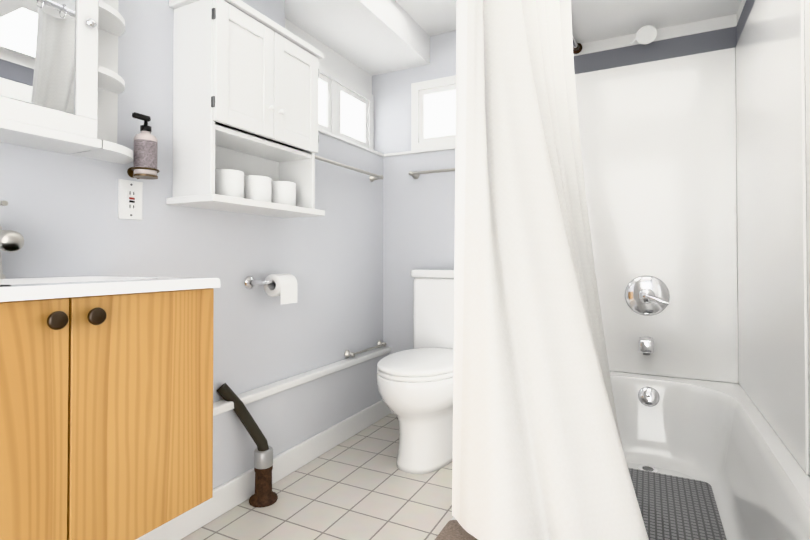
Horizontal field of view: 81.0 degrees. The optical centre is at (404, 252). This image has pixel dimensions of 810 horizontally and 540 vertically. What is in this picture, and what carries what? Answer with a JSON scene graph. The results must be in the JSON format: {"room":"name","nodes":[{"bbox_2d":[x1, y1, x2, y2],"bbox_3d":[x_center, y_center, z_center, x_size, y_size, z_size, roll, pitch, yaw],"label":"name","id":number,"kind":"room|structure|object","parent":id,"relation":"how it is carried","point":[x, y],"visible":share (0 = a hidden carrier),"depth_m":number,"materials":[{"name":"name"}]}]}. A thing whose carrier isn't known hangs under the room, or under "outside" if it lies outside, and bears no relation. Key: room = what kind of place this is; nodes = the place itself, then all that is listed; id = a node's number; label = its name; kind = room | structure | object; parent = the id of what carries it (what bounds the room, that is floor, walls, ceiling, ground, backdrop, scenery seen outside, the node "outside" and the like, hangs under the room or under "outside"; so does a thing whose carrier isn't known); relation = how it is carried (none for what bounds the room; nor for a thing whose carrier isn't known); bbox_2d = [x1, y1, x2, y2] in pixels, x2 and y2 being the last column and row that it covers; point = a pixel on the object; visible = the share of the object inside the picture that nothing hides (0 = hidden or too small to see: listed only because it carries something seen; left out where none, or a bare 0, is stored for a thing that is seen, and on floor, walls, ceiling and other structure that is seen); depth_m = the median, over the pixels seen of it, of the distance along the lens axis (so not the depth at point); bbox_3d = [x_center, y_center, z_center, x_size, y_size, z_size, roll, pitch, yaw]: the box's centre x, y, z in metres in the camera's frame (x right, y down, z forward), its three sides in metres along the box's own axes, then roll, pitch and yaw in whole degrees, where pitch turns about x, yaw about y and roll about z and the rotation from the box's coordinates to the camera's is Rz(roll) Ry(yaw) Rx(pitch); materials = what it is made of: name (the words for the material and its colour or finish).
{"room":"bathroom","nodes":[
{"label":"bathroom","id":0,"kind":"room"},
{"bbox_2d":[0,0,382,402],"bbox_3d":[-0.994,-0.175,1.488,0.350,2.180,3.630,0,-1,27],"label":"wall","id":1,"kind":"structure","parent":0,"point":[59,212],"depth_m":1.72,"materials":[{"name":"white paint"}]},
{"bbox_2d":[0,0,132,163],"bbox_3d":[-0.916,-0.609,1.082,0.163,0.682,0.668,0,-1,27],"label":"medicine cabinet mirror","id":2,"kind":"object","parent":1,"relation":"attached to","point":[62,84],"visible":1,"depth_m":1.15,"materials":[{"name":"white mirror"}]},
{"bbox_2d":[0,201,220,539],"bbox_3d":[-0.797,0.232,0.952,0.484,0.703,0.659,0,-1,27],"label":"bathroom vanity","id":3,"kind":"object","parent":1,"relation":"attached to","point":[106,407],"visible":1,"depth_m":0.91,"materials":[{"name":"brown wood"}]},
{"bbox_2d":[118,179,142,219],"bbox_3d":[-0.823,-0.159,1.426,0.010,0.116,0.072,0,-1,27],"label":"outlet","id":4,"kind":"object","parent":1,"relation":"attached to","point":[130,195],"visible":1,"depth_m":1.42,"materials":[{"name":"white plastic"}]},
{"bbox_2d":[127,112,159,178],"bbox_3d":[-0.781,-0.315,1.413,0.100,0.186,0.078,0,-1,27],"label":"soap dispenser","id":5,"kind":"object","parent":1,"relation":"attached to","point":[145,152],"visible":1,"depth_m":1.39,"materials":[{"name":"grey plastic"}]},
{"bbox_2d":[166,0,324,217],"bbox_3d":[-0.547,-0.489,1.741,0.221,0.669,0.564,0,-1,27],"label":"wall cabinet","id":6,"kind":"object","parent":1,"relation":"attached to","point":[245,110],"visible":1,"depth_m":1.60,"materials":[{"name":"white wood"}]},
{"bbox_2d":[244,274,296,304],"bbox_3d":[-0.521,0.142,1.897,0.119,0.117,0.209,0,-1,27],"label":"toilet paper holder","id":7,"kind":"object","parent":1,"relation":"attached to","point":[283,287],"visible":1,"depth_m":1.86,"materials":[{"name":"white paper"}]},
{"bbox_2d":[213,346,390,415],"bbox_3d":[-0.869,0.543,1.274,0.058,0.030,3.380,0,-1,27],"label":"trim","id":8,"kind":"structure","parent":1,"relation":"attached to","point":[245,398],"depth_m":2.02,"materials":[{"name":"white wood"}]},
{"bbox_2d":[285,18,373,149],"bbox_3d":[-0.395,-0.839,2.521,0.030,0.504,0.880,0,-1,27],"label":"window","id":9,"kind":"structure","parent":1,"relation":"in","point":[345,103],"depth_m":2.63,"materials":[{"name":"white"}]},
{"bbox_2d":[315,155,383,181],"bbox_3d":[-0.303,-0.428,2.382,0.074,0.044,0.689,0,-1,27],"label":"towel rail","id":10,"kind":"object","parent":1,"relation":"attached to","point":[373,177],"visible":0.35,"depth_m":2.40,"materials":[{"name":"silver metal"}]},
{"bbox_2d":[344,340,385,357],"bbox_3d":[-0.206,0.525,2.592,0.046,0.044,0.374,0,-1,27],"label":"grab rail","id":11,"kind":"object","parent":1,"relation":"attached to","point":[348,354],"visible":1,"depth_m":2.52,"materials":[{"name":"silver metal"}]},
{"bbox_2d":[213,353,388,488],"bbox_3d":[-0.877,0.733,1.276,0.040,0.360,3.380,0,-1,27],"label":"wall bump-out","id":12,"kind":"object","parent":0,"point":[285,420],"depth_m":2.02,"materials":[{"name":"white paint"}]},
{"bbox_2d":[136,399,391,539],"bbox_3d":[-0.851,0.863,1.261,0.020,0.100,3.380,0,-1,27],"label":"baseboard","id":13,"kind":"structure","parent":12,"relation":"attached to","point":[232,493],"depth_m":1.88,"materials":[{"name":"white"}]},
{"bbox_2d":[181,413,452,539],"bbox_3d":[-0.099,0.910,1.046,2.435,0.001,3.680,0,-1,27],"label":"floor","id":14,"kind":"structure","parent":0,"point":[360,485],"depth_m":1.75,"materials":[{"name":"tile"}]},
{"bbox_2d":[217,383,277,507],"bbox_3d":[-0.572,0.695,1.746,0.170,0.447,0.180,0,-1,27],"label":"drain pipe","id":15,"kind":"object","parent":14,"relation":"on","point":[264,495],"visible":1,"depth_m":1.73,"materials":[{"name":"metal"}]},
{"bbox_2d":[377,269,453,473],"bbox_3d":[0.066,0.505,2.267,0.584,0.842,0.740,0,-1,27],"label":"toilet","id":16,"kind":"object","parent":14,"relation":"on","point":[415,386],"visible":0.69,"depth_m":2.02,"materials":[{"name":"white ceramic"}]},
{"bbox_2d":[451,371,809,539],"bbox_3d":[0.709,0.729,1.393,0.702,0.370,1.727,0,-1,27],"label":"bathtub","id":17,"kind":"object","parent":14,"relation":"on","point":[723,440],"visible":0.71,"depth_m":1.80,"materials":[{"name":"white ceramic"}]},
{"bbox_2d":[435,520,477,539],"bbox_3d":[0.252,0.683,0.745,0.464,0.326,0.193,0,-1,27],"label":"bath rug","id":18,"kind":"object","parent":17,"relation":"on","point":[453,530],"visible":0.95,"depth_m":0.88,"materials":[{"name":"brown fabric"}]},
{"bbox_2d":[628,468,726,539],"bbox_3d":[0.818,0.846,1.536,0.355,0.005,0.665,0,-1,27],"label":"bath mat","id":19,"kind":"object","parent":17,"relation":"in","point":[671,507],"visible":0.56,"depth_m":1.57,"materials":[{"name":"rubber"}]},
{"bbox_2d":[285,0,741,75],"bbox_3d":[-0.139,-1.204,0.993,2.335,0.335,3.900,0,-1,27],"label":"ceiling","id":20,"kind":"structure","parent":0,"point":[373,37],"depth_m":2.25,"materials":[{"name":"white paint"}]},
{"bbox_2d":[372,14,738,383],"bbox_3d":[0.672,-0.160,2.575,2.335,2.180,0.320,0,-1,27],"label":"wall","id":21,"kind":"structure","parent":0,"point":[419,223],"depth_m":2.73,"materials":[{"name":"white paint"}]},
{"bbox_2d":[318,128,454,156],"bbox_3d":[0.106,-0.583,2.235,1.180,0.016,0.910,0,-1,27],"label":"sill ledge","id":22,"kind":"object","parent":21,"relation":"attached to","point":[322,131],"visible":0.15,"depth_m":2.63,"materials":[{"name":"white wood"}]},
{"bbox_2d":[409,168,454,178],"bbox_3d":[0.307,-0.446,2.544,0.629,0.044,0.074,0,-1,27],"label":"towel rail","id":23,"kind":"object","parent":21,"relation":"attached to","point":[415,175],"visible":0.5,"depth_m":2.61,"materials":[{"name":"silver metal"}]},
{"bbox_2d":[411,75,455,150],"bbox_3d":[0.375,-0.785,2.594,0.745,0.399,0.030,0,-1,27],"label":"window","id":24,"kind":"structure","parent":21,"relation":"in","point":[433,113],"depth_m":2.70,"materials":[{"name":"white glass"}]},
{"bbox_2d":[572,33,581,53],"bbox_3d":[0.726,-1.010,1.488,0.738,0.052,1.584,0,-1,27],"label":"curtain rod","id":25,"kind":"object","parent":21,"relation":"attached to","point":[577,49],"visible":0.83,"depth_m":2.30,"materials":[{"name":"silver metal"}]},
{"bbox_2d":[452,0,648,539],"bbox_3d":[0.440,-0.117,1.316,0.413,1.829,1.164,0,-1,27],"label":"shower curtain","id":26,"kind":"object","parent":25,"relation":"hanging from","point":[538,453],"visible":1,"depth_m":0.95,"materials":[{"name":"white fabric"}]},
{"bbox_2d":[630,25,656,43],"bbox_3d":[1.066,-0.974,2.121,0.107,0.093,0.145,0,-1,27],"label":"shower head","id":27,"kind":"object","parent":21,"relation":"attached to","point":[646,34],"visible":1,"depth_m":2.08},
{"bbox_2d":[737,0,809,476],"bbox_3d":[0.762,-0.188,0.454,0.250,2.180,3.380,0,-1,27],"label":"wall","id":28,"kind":"structure","parent":0,"point":[807,49],"depth_m":1.15,"materials":[{"name":"white paint"}]},
{"bbox_2d":[574,0,754,73],"bbox_3d":[0.623,-0.933,1.208,0.675,0.090,2.180,0,-1,27],"label":"wall","id":29,"kind":"structure","parent":28,"relation":"attached to","point":[710,41],"depth_m":2.14,"materials":[{"name":"grey paint"}]},
{"bbox_2d":[575,0,809,474],"bbox_3d":[0.899,-0.167,1.742,0.675,1.429,0.960,0,-1,27],"label":"wall panels","id":30,"kind":"object","parent":28,"relation":"attached to","point":[694,168],"visible":0.79,"depth_m":2.05,"materials":[{"name":"white plastic"}]},
{"bbox_2d":[625,275,669,354],"bbox_3d":[1.076,0.274,2.112,0.184,0.344,0.115,0,-1,27],"label":"tub faucet","id":31,"kind":"object","parent":30,"relation":"attached to","point":[646,295],"visible":1,"depth_m":2.14,"materials":[{"name":"silver metal"}]}
]}

